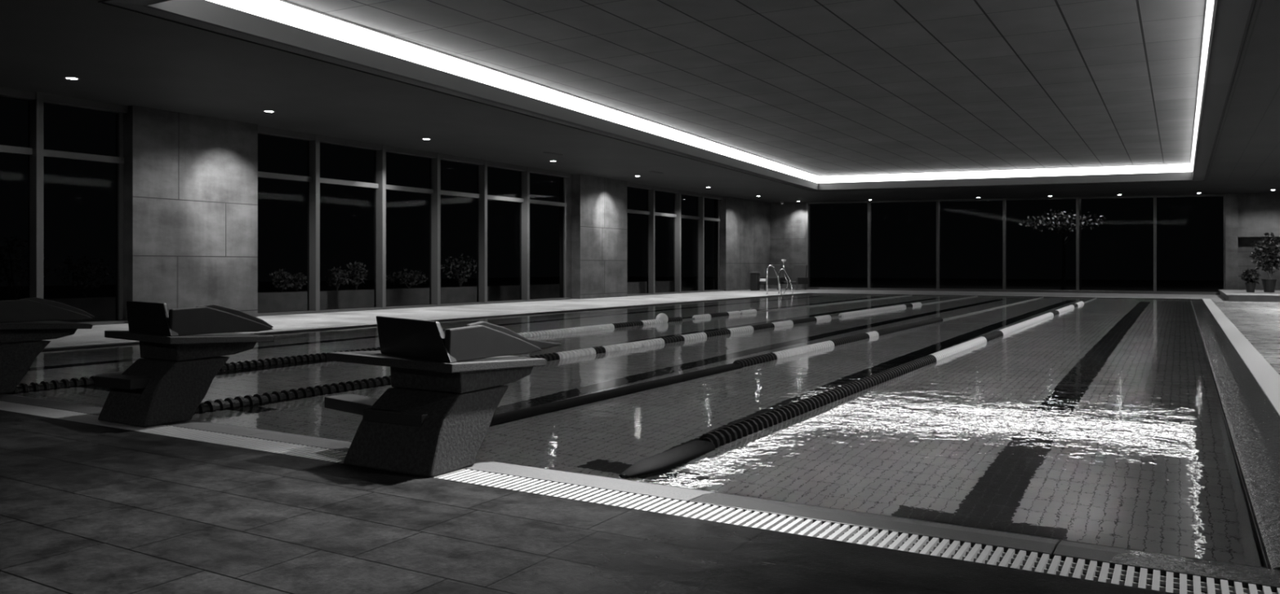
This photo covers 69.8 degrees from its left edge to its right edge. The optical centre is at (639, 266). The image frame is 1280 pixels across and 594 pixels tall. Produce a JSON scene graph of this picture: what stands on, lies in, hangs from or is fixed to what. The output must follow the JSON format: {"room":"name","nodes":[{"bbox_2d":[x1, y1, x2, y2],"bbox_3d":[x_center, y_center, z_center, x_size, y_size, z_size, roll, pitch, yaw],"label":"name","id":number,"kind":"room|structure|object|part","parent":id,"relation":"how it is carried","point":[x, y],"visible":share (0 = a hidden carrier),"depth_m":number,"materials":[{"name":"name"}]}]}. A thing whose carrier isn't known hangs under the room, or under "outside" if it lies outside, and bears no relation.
{"room":"indoor swimming pool","nodes":[
{"label":"indoor swimming pool","id":0,"kind":"room"},
{"bbox_2d":[44,291,805,346],"bbox_3d":[-3.224,1.150,24.102,4.290,0.200,31.450,0,0,30],"label":"walkway","id":1,"kind":"object","parent":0,"point":[96,334],"visible":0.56,"depth_m":20.61,"materials":[{"name":"tile"}]},
{"bbox_2d":[115,105,257,320],"bbox_3d":[-8.838,-0.949,18.053,0.552,3.998,2.637,0,0,30],"label":"column","id":2,"kind":"structure","parent":1,"relation":"on","point":[190,181],"depth_m":17.70,"materials":[{"name":"stone"}]},
{"bbox_2d":[571,173,626,299],"bbox_3d":[-1.410,-0.949,30.671,0.552,3.998,2.891,0,0,30],"label":"column","id":3,"kind":"structure","parent":1,"relation":"on","point":[598,204],"depth_m":30.18,"materials":[{"name":"stone"}]},
{"bbox_2d":[765,265,793,296],"bbox_3d":[5.240,0.950,34.251,0.680,2.001,1.250,0,0,30],"label":"pool ladder","id":4,"kind":"object","parent":1,"relation":"attached to","point":[778,277],"visible":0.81,"depth_m":33.89,"materials":[{"name":"silver metal"}]},
{"bbox_3d":[4.952,0.950,33.753,0.634,2.001,0.044,0,0,30],"label":"handrail","id":5,"kind":"part","parent":4,"relation":"part of","materials":[{"name":"silver metal"}]},
{"bbox_3d":[5.536,1.015,34.744,0.634,1.871,0.044,0,0,30],"label":"handrail","id":6,"kind":"part","parent":4,"relation":"part of","materials":[{"name":"silver metal"}]},
{"bbox_2d":[781,259,788,293],"bbox_3d":[5.537,0.400,35.033,0.280,1.320,0.176,0,0,30],"label":"floor lamp","id":7,"kind":"object","parent":1,"relation":"on","point":[783,260],"visible":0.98,"depth_m":35.01,"materials":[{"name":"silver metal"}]},
{"bbox_2d":[560,173,571,298],"bbox_3d":[-2.377,-0.949,29.356,0.220,3.998,0.355,0,0,30],"label":"wall","id":8,"kind":"structure","parent":0,"point":[568,180],"depth_m":29.27,"materials":[{"name":"stone"}]},
{"bbox_2d":[257,125,570,316],"bbox_3d":[-5.242,-0.948,24.152,0.320,3.996,11.522,0,0,30],"label":"window","id":9,"kind":"structure","parent":8,"relation":"in","point":[313,180],"depth_m":23.37,"materials":[{"name":"grey metal"}]},
{"bbox_2d":[0,409,1177,593],"bbox_3d":[-4.739,1.150,2.447,23.650,0.200,7.410,0,0,30],"label":"floor","id":10,"kind":"structure","parent":0,"point":[86,508],"depth_m":3.50,"materials":[{"name":"tile"}]},
{"bbox_2d":[0,400,1279,593],"bbox_3d":[-3.393,1.146,6.093,13.690,0.188,0.240,0,0,30],"label":"drain grate","id":11,"kind":"object","parent":10,"relation":"in","point":[798,526],"visible":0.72,"depth_m":3.79,"materials":[{"name":"grey plastic"}]},
{"bbox_3d":[-3.393,1.069,6.093,13.690,0.014,0.181,0,0,30],"label":"cross rod","id":12,"kind":"part","parent":11,"relation":"part of","materials":[{"name":"grey plastic"}]},
{"bbox_2d":[2,293,1267,568],"bbox_3d":[4.470,1.690,19.747,12.870,1.220,30.630,0,0,30],"label":"basin","id":13,"kind":"object","parent":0,"point":[842,294],"visible":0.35,"depth_m":4.22,"materials":[{"name":"tile"}]},
{"bbox_2d":[4,293,1271,569],"bbox_3d":[4.528,1.085,19.570,13.151,0.001,30.885,0,0,30],"label":"pool water","id":14,"kind":"object","parent":13,"relation":"in","point":[1097,421],"visible":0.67,"depth_m":6.84,"materials":[{"name":"liquid"}]},
{"bbox_2d":[7,294,912,394],"bbox_3d":[2.367,1.023,20.973,0.240,0.240,30.550,0,0,30],"label":"lane rope","id":15,"kind":"object","parent":14,"relation":"on","point":[661,317],"visible":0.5,"depth_m":10.53,"materials":[{"name":"grey"}]},
{"bbox_2d":[193,295,977,414],"bbox_3d":[4.366,1.073,19.797,0.132,0.132,30.550,0,0,30],"label":"lane rope","id":16,"kind":"object","parent":14,"relation":"on","point":[267,397],"visible":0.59,"depth_m":10.45,"materials":[{"name":"grey"}]},
{"bbox_2d":[489,297,1043,426],"bbox_3d":[6.245,1.073,18.691,0.176,0.132,30.550,0,0,30],"label":"lane rope","id":17,"kind":"object","parent":14,"relation":"on","point":[503,418],"visible":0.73,"depth_m":8.75,"materials":[{"name":"grey"}]},
{"bbox_2d":[618,297,1096,479],"bbox_3d":[7.667,1.073,17.854,0.176,0.132,30.550,0,0,30],"label":"lane rope","id":18,"kind":"object","parent":14,"relation":"on","point":[707,442],"visible":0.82,"depth_m":6.59,"materials":[{"name":"grey"}]},
{"bbox_2d":[0,293,1279,593],"bbox_3d":[4.408,1.200,19.609,13.497,0.300,30.970,0,0,30],"label":"pool lip","id":19,"kind":"structure","parent":13,"relation":"on","point":[1253,421],"depth_m":4.43,"materials":[{"name":"grey tile"}]},
{"bbox_2d":[0,297,94,393],"bbox_3d":[-5.401,0.648,7.936,0.840,0.805,1.035,0,0,30],"label":"starting block","id":20,"kind":"object","parent":19,"relation":"on","point":[25,324],"visible":1,"depth_m":7.70,"materials":[{"name":"concrete"}]},
{"bbox_3d":[-5.071,0.376,7.807,0.040,0.196,0.800,0,0,30],"label":"rail","id":21,"kind":"part","parent":20,"relation":"part of","materials":[{"name":"grey plastic"}]},
{"bbox_3d":[-5.055,0.367,7.976,0.035,0.206,0.616,0,0,30],"label":"rail","id":22,"kind":"part","parent":20,"relation":"part of","materials":[{"name":"grey metal"}]},
{"bbox_2d":[94,300,275,427],"bbox_3d":[-3.228,0.648,6.541,0.800,0.805,1.035,0,0,30],"label":"starting block","id":23,"kind":"object","parent":19,"relation":"on","point":[181,350],"visible":1,"depth_m":6.22,"materials":[{"name":"concrete"}]},
{"bbox_3d":[-3.352,0.356,6.309,0.746,0.222,0.064,0,0,40],"label":"plate","id":24,"kind":"part","parent":23,"relation":"part of","materials":[{"name":"black plastic"}]},
{"bbox_3d":[-2.915,0.376,6.422,0.040,0.196,0.800,0,0,30],"label":"rail","id":25,"kind":"part","parent":23,"relation":"part of","materials":[{"name":"grey plastic"}]},
{"bbox_3d":[-2.900,0.367,6.591,0.035,0.206,0.616,0,0,30],"label":"rail","id":26,"kind":"part","parent":23,"relation":"part of","materials":[{"name":"grey plastic"}]},
{"bbox_2d":[44,293,801,347],"bbox_3d":[-1.272,1.146,22.953,0.240,0.188,30.970,0,0,30],"label":"drain grate","id":27,"kind":"object","parent":19,"relation":"in","point":[795,293],"visible":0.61,"depth_m":18.12,"materials":[{"name":"grey plastic"}]},
{"bbox_2d":[324,315,563,477],"bbox_3d":[-1.164,0.667,5.355,1.119,0.766,1.262,0,0,30],"label":"starting block","id":28,"kind":"object","parent":19,"relation":"on","point":[436,417],"visible":1,"depth_m":4.82,"materials":[{"name":"concrete"}]},
{"bbox_3d":[-1.222,0.389,4.962,0.071,0.211,0.809,0,0,-44],"label":"plate","id":29,"kind":"part","parent":28,"relation":"part of","materials":[{"name":"black plastic"}]},
{"bbox_3d":[-0.787,0.408,5.030,0.040,0.187,0.800,0,0,30],"label":"rail","id":30,"kind":"part","parent":28,"relation":"part of","materials":[{"name":"grey plastic"}]},
{"bbox_3d":[-0.706,0.400,5.310,0.035,0.196,0.875,0,0,30],"label":"rail","id":31,"kind":"part","parent":28,"relation":"part of","materials":[{"name":"grey metal"}]},
{"bbox_2d":[0,0,1279,203],"bbox_3d":[4.651,-2.756,18.497,23.750,0.392,44.600,0,0,30],"label":"ceiling","id":32,"kind":"structure","parent":0,"point":[117,55],"depth_m":16.02,"materials":[{"name":"paint"}]},
{"bbox_2d":[63,76,79,79],"bbox_3d":[-8.790,-2.905,14.202,0.224,0.014,0.224,0,0,30],"label":"recessed light","id":33,"kind":"object","parent":32,"relation":"in","point":[65,77],"visible":1,"depth_m":14.19,"materials":[{"name":"grey paint"}]},
{"bbox_2d":[262,110,275,112],"bbox_3d":[-6.960,-2.904,17.233,0.224,0.014,0.224,0,0,30],"label":"recessed light","id":34,"kind":"object","parent":32,"relation":"in","point":[266,111],"visible":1,"depth_m":17.20,"materials":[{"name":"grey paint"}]},
{"bbox_2d":[544,151,562,155],"bbox_3d":[-2.239,-2.893,23.597,0.150,0.012,0.650,0,0,30],"label":"ceiling vent","id":35,"kind":"object","parent":32,"relation":"in","point":[544,152],"visible":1,"depth_m":23.60,"materials":[{"name":"black"}]},
{"bbox_2d":[97,0,1257,191],"bbox_3d":[4.970,-2.887,19.684,12.165,0.451,27.350,0,0,30],"label":"trim","id":36,"kind":"structure","parent":32,"relation":"attached to","point":[205,11],"depth_m":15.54,"materials":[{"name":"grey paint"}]},
{"bbox_2d":[284,0,1206,175],"bbox_3d":[4.962,-3.292,19.690,12.705,0.210,27.870,0,0,30],"label":"ceiling panel","id":37,"kind":"object","parent":32,"relation":"attached to","point":[819,87],"visible":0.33,"depth_m":15.06,"materials":[{"name":"tile"}]},
{"bbox_2d":[206,0,1193,182],"bbox_3d":[4.967,-3.143,19.686,12.373,0.442,27.550,0,0,30],"label":"light","id":38,"kind":"object","parent":37,"relation":"attached to","point":[268,9],"visible":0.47,"depth_m":17.62,"materials":[{"name":"white"}]},
{"bbox_2d":[269,0,1214,177],"bbox_3d":[4.962,-3.280,19.689,12.684,0.234,27.850,0,0,30],"label":"cove","id":39,"kind":"structure","parent":37,"relation":"attached to","point":[1210,3],"depth_m":16.07,"materials":[{"name":"white paint"}]},
{"bbox_2d":[714,196,769,291],"bbox_3d":[4.688,-0.949,41.031,0.552,3.998,5.125,0,0,30],"label":"column","id":40,"kind":"structure","parent":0,"point":[744,224],"depth_m":39.98,"materials":[{"name":"stone"}]},
{"bbox_2d":[626,182,723,296],"bbox_3d":[1.359,-0.948,35.367,0.320,3.996,8.013,0,0,30],"label":"window","id":41,"kind":"structure","parent":40,"relation":"in","point":[650,212],"depth_m":35.47,"materials":[{"name":"grey metal"}]},
{"bbox_2d":[769,202,806,288],"bbox_3d":[6.705,-0.949,42.642,2.392,3.998,0.302,0,0,30],"label":"wall","id":42,"kind":"structure","parent":0,"point":[787,220],"depth_m":42.38,"materials":[{"name":"stone"}]},
{"bbox_2d":[805,194,1225,294],"bbox_3d":[14.574,-0.930,37.808,16.176,3.960,0.350,0,0,30],"label":"window","id":43,"kind":"structure","parent":42,"relation":"in","point":[1004,200],"depth_m":37.50,"materials":[{"name":"grey metal"}]},
{"bbox_2d":[1079,199,1081,290],"bbox_3d":[20.912,-2.000,43.621,0.600,6.400,0.600,0,0,30],"label":"window mullion","id":44,"kind":"object","parent":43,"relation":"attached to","point":[1080,200],"visible":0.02,"depth_m":43.58,"materials":[{"name":"grey metal"}]},
{"bbox_2d":[728,288,1224,298],"bbox_3d":[14.551,1.150,35.216,23.650,0.200,5.740,0,0,30],"label":"walkway","id":45,"kind":"object","parent":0,"point":[856,291],"visible":0.22,"depth_m":35.46,"materials":[{"name":"grey tile"}]},
{"bbox_2d":[749,271,759,290],"bbox_3d":[4.943,0.650,39.445,0.350,0.800,0.350,0,0,30],"label":"litter bin","id":46,"kind":"object","parent":45,"relation":"on","point":[754,276],"visible":0.97,"depth_m":39.31,"materials":[{"name":"black"}]},
{"bbox_2d":[760,264,781,290],"bbox_3d":[5.553,0.494,40.035,1.092,1.117,0.980,0,0,-39],"label":"lounge chair","id":47,"kind":"object","parent":45,"relation":"on","point":[772,277],"visible":0.6,"depth_m":40.04,"materials":[{"name":"black fabric"}]},
{"bbox_3d":[5.858,0.310,40.286,0.304,0.749,0.794,0,0,-39],"label":"backrest","id":48,"kind":"part","parent":47,"relation":"part of","materials":[{"name":"silver metal"}]},
{"bbox_3d":[5.755,0.640,39.631,0.850,0.300,0.100,0,0,-39],"label":"armrest","id":49,"kind":"part","parent":47,"relation":"part of","materials":[{"name":"black fabric"}]},
{"bbox_2d":[780,264,808,290],"bbox_3d":[6.853,0.494,40.669,0.980,1.117,1.092,0,0,42],"label":"lounge chair","id":50,"kind":"object","parent":45,"relation":"on","point":[799,273],"visible":0.87,"depth_m":40.79,"materials":[{"name":"black fabric"}]},
{"bbox_3d":[6.458,0.640,40.888,0.100,0.300,0.850,0,0,42],"label":"armrest","id":51,"kind":"part","parent":50,"relation":"part of","materials":[{"name":"black fabric"}]},
{"bbox_3d":[6.768,0.730,40.575,0.800,0.120,0.840,0,0,42],"label":"seat","id":52,"kind":"part","parent":50,"relation":"part of","materials":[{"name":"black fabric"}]},
{"bbox_3d":[7.116,0.310,40.962,0.794,0.749,0.304,0,0,42],"label":"backrest","id":53,"kind":"part","parent":50,"relation":"part of","materials":[{"name":"black fabric"}]},
{"bbox_3d":[7.112,0.640,40.300,0.100,0.300,0.850,0,0,42],"label":"armrest","id":54,"kind":"part","parent":50,"relation":"part of","materials":[{"name":"black fabric"}]},
{"bbox_2d":[839,293,1176,298],"bbox_3d":[12.440,1.146,32.989,13.690,0.188,0.240,0,0,30],"label":"drain grate","id":55,"kind":"object","parent":45,"relation":"in","point":[839,293],"visible":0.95,"depth_m":32.59,"materials":[{"name":"grey plastic"}]},
{"bbox_2d":[1217,289,1279,302],"bbox_3d":[21.722,0.955,29.312,5.300,0.190,7.240,0,0,30],"label":"step","id":56,"kind":"structure","parent":45,"relation":"on","point":[1259,295],"depth_m":27.46,"materials":[{"name":"grey stone"}]},
{"bbox_2d":[1238,268,1261,292],"bbox_3d":[20.050,0.459,30.181,0.657,0.803,0.568,0,0,-43],"label":"potted shrub","id":57,"kind":"object","parent":56,"relation":"on","point":[1249,277],"visible":0.99,"depth_m":30.10,"materials":[{"name":"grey plant"}]},
{"bbox_2d":[1248,232,1279,292],"bbox_3d":[20.704,-0.125,30.189,1.164,1.970,1.059,0,0,30],"label":"potted tree","id":58,"kind":"object","parent":56,"relation":"on","point":[1271,252],"visible":1,"depth_m":30.09,"materials":[{"name":"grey plant"}]},
{"bbox_3d":[20.682,0.645,30.180,0.432,0.430,0.425,0,0,30],"label":"pot","id":59,"kind":"part","parent":58,"relation":"part of","materials":[{"name":"black ceramic"}]},
{"bbox_3d":[20.701,-0.126,30.261,0.569,1.243,0.370,0,0,8],"label":"stem","id":60,"kind":"part","parent":58,"relation":"part of","materials":[{"name":"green plant"}]},
{"bbox_2d":[1225,193,1237,289],"bbox_3d":[21.690,-0.797,33.677,0.381,3.693,0.550,0,0,30],"label":"wall","id":61,"kind":"structure","parent":0,"point":[1231,199],"depth_m":33.45,"materials":[{"name":"stone"}]},
{"bbox_2d":[1210,298,1279,374],"bbox_3d":[12.865,1.150,14.631,5.670,0.200,31.450,0,0,30],"label":"walkway","id":62,"kind":"object","parent":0,"point":[1259,322],"visible":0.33,"depth_m":17.04,"materials":[{"name":"tile"}]},
{"bbox_2d":[1202,298,1279,416],"bbox_3d":[10.323,1.146,16.127,0.230,0.188,30.970,0,0,30],"label":"drain grate","id":63,"kind":"object","parent":62,"relation":"in","point":[1268,379],"visible":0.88,"depth_m":10.35,"materials":[{"name":"grey plastic"}]},
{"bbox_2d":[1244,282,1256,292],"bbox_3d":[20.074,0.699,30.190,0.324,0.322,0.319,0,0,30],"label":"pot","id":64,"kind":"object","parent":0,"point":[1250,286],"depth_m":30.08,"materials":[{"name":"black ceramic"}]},
{"bbox_2d":[1237,193,1279,290],"bbox_3d":[23.994,-0.793,32.582,4.702,3.687,0.700,0,0,30],"label":"wall","id":65,"kind":"structure","parent":0,"point":[1258,214],"depth_m":33.29,"materials":[{"name":"stone"}]},
{"bbox_3d":[-14.710,-0.949,8.079,0.550,3.998,7.000,0,0,30],"label":"wall","id":66,"kind":"structure","parent":0,"visible":0},
{"bbox_2d":[0,86,128,325],"bbox_3d":[-11.216,-0.948,14.004,0.320,3.996,6.756,0,0,30],"label":"window","id":67,"kind":"structure","parent":66,"relation":"in","point":[35,152],"depth_m":15.60,"materials":[{"name":"grey metal"}]},
{"label":"outside","id":68,"kind":"structure","parent":0,"visible":0},
{"bbox_2d":[0,276,1223,300],"bbox_3d":[10.406,1.300,37.389,100.000,0.200,105.000,0,0,30],"label":"ground","id":69,"kind":"structure","parent":68,"point":[107,291],"depth_m":57.92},
{"bbox_2d":[44,297,115,322],"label":"stone planter","id":70,"kind":"object","parent":69,"relation":"on","point":[100,308],"depth_m":18.65,"materials":[{"name":"grey stone"}]},
{"bbox_2d":[257,291,307,313],"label":"stone planter","id":71,"kind":"object","parent":69,"relation":"on","point":[288,301],"depth_m":22.57,"materials":[{"name":"grey stone"}]},
{"bbox_2d":[269,268,293,292],"bbox_3d":[-8.934,0.352,22.879,0.641,0.603,0.445,0,0,30],"label":"shrub","id":72,"kind":"object","parent":71,"relation":"on","point":[278,278],"visible":0.97,"depth_m":22.80,"materials":[{"name":"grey plant"}]},
{"bbox_3d":[-8.817,0.402,22.866,0.218,0.503,0.151,0,0,38],"label":"stem","id":73,"kind":"part","parent":72,"relation":"part of","materials":[{"name":"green plant"}]},
{"bbox_2d":[287,271,307,292],"bbox_3d":[-8.695,0.397,23.276,0.619,0.514,0.445,0,0,30],"label":"shrub","id":74,"kind":"object","parent":71,"relation":"on","point":[296,283],"visible":0.94,"depth_m":23.23,"materials":[{"name":"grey plant"}]},
{"bbox_3d":[-8.693,0.425,23.266,0.377,0.458,0.162,0,0,30],"label":"stem","id":75,"kind":"part","parent":74,"relation":"part of","materials":[{"name":"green plant"}]},
{"bbox_2d":[320,288,373,310],"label":"stone planter","id":76,"kind":"object","parent":69,"relation":"on","point":[345,299],"depth_m":24.27,"materials":[{"name":"grey stone"}]},
{"bbox_2d":[324,266,348,290],"bbox_3d":[-8.022,0.318,24.371,0.598,0.669,0.636,0,0,30],"label":"shrub","id":77,"kind":"object","parent":76,"relation":"on","point":[335,277],"visible":1,"depth_m":24.32,"materials":[{"name":"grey plant"}]},
{"bbox_3d":[-7.996,0.370,24.314,0.395,0.565,0.207,0,0,-34],"label":"stem","id":78,"kind":"part","parent":77,"relation":"part of","materials":[{"name":"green plant"}]},
{"bbox_2d":[344,261,368,290],"bbox_3d":[-7.722,0.258,24.963,0.628,0.788,0.636,0,0,30],"label":"shrub","id":79,"kind":"object","parent":76,"relation":"on","point":[353,268],"visible":1,"depth_m":24.92,"materials":[{"name":"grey plant"}]},
{"bbox_3d":[-7.684,0.298,24.957,0.333,0.708,0.356,0,0,30],"label":"stem","id":80,"kind":"part","parent":79,"relation":"part of","materials":[{"name":"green plant"}]},
{"bbox_2d":[386,288,429,306],"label":"stone planter","id":81,"kind":"object","parent":69,"relation":"on","point":[402,296],"depth_m":26.20,"materials":[{"name":"grey stone"}]},
{"bbox_2d":[386,268,428,288],"bbox_3d":[-6.716,0.345,26.614,0.630,0.627,1.627,0,0,30],"label":"shrub","id":82,"kind":"object","parent":81,"relation":"on","point":[415,276],"visible":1,"depth_m":26.56,"materials":[{"name":"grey plant"}]},
{"bbox_3d":[-6.691,0.404,26.630,0.245,0.509,0.997,0,0,43],"label":"stem","id":83,"kind":"part","parent":82,"relation":"part of","materials":[{"name":"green plant"}]},
{"bbox_2d":[440,286,476,303],"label":"stone planter","id":84,"kind":"object","parent":69,"relation":"on","point":[463,294],"depth_m":28.04,"materials":[{"name":"grey stone"}]},
{"bbox_2d":[440,253,476,287],"bbox_3d":[-5.600,0.123,28.552,0.591,1.062,1.635,0,0,39],"label":"shrub","id":85,"kind":"object","parent":84,"relation":"on","point":[464,271],"visible":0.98,"depth_m":28.52,"materials":[{"name":"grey plant"}]},
{"bbox_3d":[-5.514,0.177,28.502,0.261,0.954,0.983,0,0,42],"label":"stem","id":86,"kind":"part","parent":85,"relation":"part of","materials":[{"name":"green plant"}]},
{"bbox_2d":[487,284,519,301],"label":"stone planter","id":87,"kind":"object","parent":69,"relation":"on","point":[495,293],"depth_m":29.93,"materials":[{"name":"grey stone"}]},
{"bbox_2d":[529,284,559,299],"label":"stone planter","id":88,"kind":"object","parent":69,"relation":"on","point":[545,291],"depth_m":31.85,"materials":[{"name":"grey stone"}]},
{"bbox_2d":[626,281,646,294],"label":"stone planter","id":89,"kind":"object","parent":69,"relation":"on","point":[633,287],"depth_m":37.26,"materials":[{"name":"grey stone"}]},
{"bbox_2d":[654,280,673,293],"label":"stone planter","id":90,"kind":"object","parent":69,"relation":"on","point":[660,286],"depth_m":39.20,"materials":[{"name":"grey stone"}]},
{"bbox_2d":[680,280,697,291],"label":"stone planter","id":91,"kind":"object","parent":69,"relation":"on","point":[688,285],"depth_m":41.22,"materials":[{"name":"black stone"}]},
{"bbox_2d":[1018,208,1106,290],"bbox_3d":[19.735,-0.746,42.939,3.737,3.898,1.585,0,0,30],"label":"tree","id":92,"kind":"object","parent":69,"relation":"on","point":[1061,222],"visible":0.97,"depth_m":42.84,"materials":[{"name":"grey plant"}]}
]}

